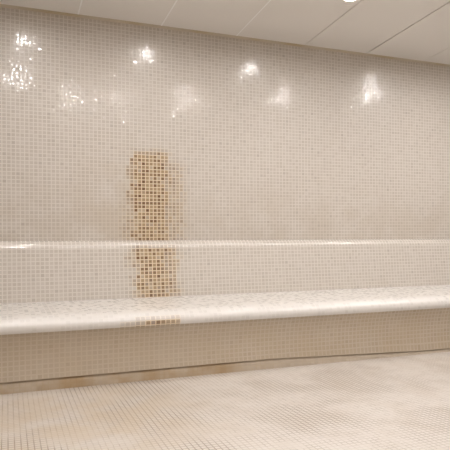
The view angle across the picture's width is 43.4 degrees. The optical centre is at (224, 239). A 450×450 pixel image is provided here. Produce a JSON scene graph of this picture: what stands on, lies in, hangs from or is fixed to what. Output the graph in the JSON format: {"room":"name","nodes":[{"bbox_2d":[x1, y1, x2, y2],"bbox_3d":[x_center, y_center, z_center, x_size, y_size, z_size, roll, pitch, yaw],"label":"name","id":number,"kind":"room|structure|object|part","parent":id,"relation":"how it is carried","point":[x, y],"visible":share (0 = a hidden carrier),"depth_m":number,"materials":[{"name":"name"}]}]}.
{"room":"spa","nodes":[
{"label":"spa","id":0,"kind":"room"},
{"bbox_2d":[0,7,449,240],"bbox_3d":[0.399,-0.381,4.378,6.600,2.263,0.120,0,0,-21],"label":"wall","id":1,"kind":"structure","parent":0,"point":[110,131],"depth_m":4.11,"materials":[{"name":"tile"}]},
{"bbox_2d":[0,4,449,66],"bbox_3d":[0.417,-1.506,4.315,6.600,0.015,0.014,0,0,-21],"label":"trim","id":2,"kind":"structure","parent":1,"relation":"attached to","point":[1,5],"depth_m":4.11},
{"bbox_2d":[0,352,449,449],"bbox_3d":[1.359,0.806,1.905,6.600,0.120,5.180,0,0,-21],"label":"floor","id":3,"kind":"structure","parent":0,"point":[400,402],"depth_m":2.48,"materials":[{"name":"tile"}]},
{"bbox_2d":[0,239,449,394],"bbox_3d":[0.592,0.373,3.887,6.592,0.753,0.927,0,0,-21],"label":"tiled bench","id":4,"kind":"object","parent":3,"relation":"on","point":[73,314],"visible":1,"depth_m":3.52,"materials":[{"name":"tile"}]},
{"bbox_3d":[0.593,0.413,3.887,6.592,0.079,0.927,0,0,-21],"label":"seat","id":5,"kind":"part","parent":4,"relation":"part of","materials":[{"name":"tile"}]},
{"bbox_3d":[0.461,0.186,4.223,6.592,0.377,0.205,0,0,-21],"label":"backrest","id":6,"kind":"part","parent":4,"relation":"part of","materials":[{"name":"tile"}]},
{"bbox_2d":[0,0,449,64],"bbox_3d":[1.346,-1.706,1.905,6.600,0.379,5.180,0,0,-21],"label":"ceiling","id":7,"kind":"structure","parent":0,"point":[419,30],"depth_m":3.92,"materials":[{"name":"white paint"}]},
{"bbox_3d":[-0.321,-1.668,1.262,0.564,0.318,5.180,0,0,-21],"label":"panel","id":8,"kind":"part","parent":7,"relation":"part of","materials":[{"name":"white paint"}]},
{"bbox_3d":[0.213,-1.670,1.468,0.562,0.318,5.180,0,0,-21],"label":"panel","id":9,"kind":"part","parent":7,"relation":"part of","materials":[{"name":"white paint"}]},
{"bbox_3d":[0.746,-1.673,1.674,0.562,0.318,5.180,0,0,-21],"label":"panel","id":10,"kind":"part","parent":7,"relation":"part of","materials":[{"name":"white paint"}]},
{"bbox_3d":[1.279,-1.676,1.880,0.564,0.318,5.180,0,0,-21],"label":"panel","id":11,"kind":"part","parent":7,"relation":"part of","materials":[{"name":"white paint"}]},
{"bbox_3d":[1.810,-1.679,2.085,0.563,0.318,5.180,0,0,-21],"label":"panel","id":12,"kind":"part","parent":7,"relation":"part of","materials":[{"name":"white paint"}]},
{"bbox_3d":[2.345,-1.681,2.291,0.564,0.318,5.180,0,0,-21],"label":"panel","id":13,"kind":"part","parent":7,"relation":"part of","materials":[{"name":"white paint"}]},
{"bbox_3d":[2.877,-1.684,2.496,0.566,0.318,5.180,0,0,-21],"label":"panel","id":14,"kind":"part","parent":7,"relation":"part of","materials":[{"name":"white paint"}]}
]}

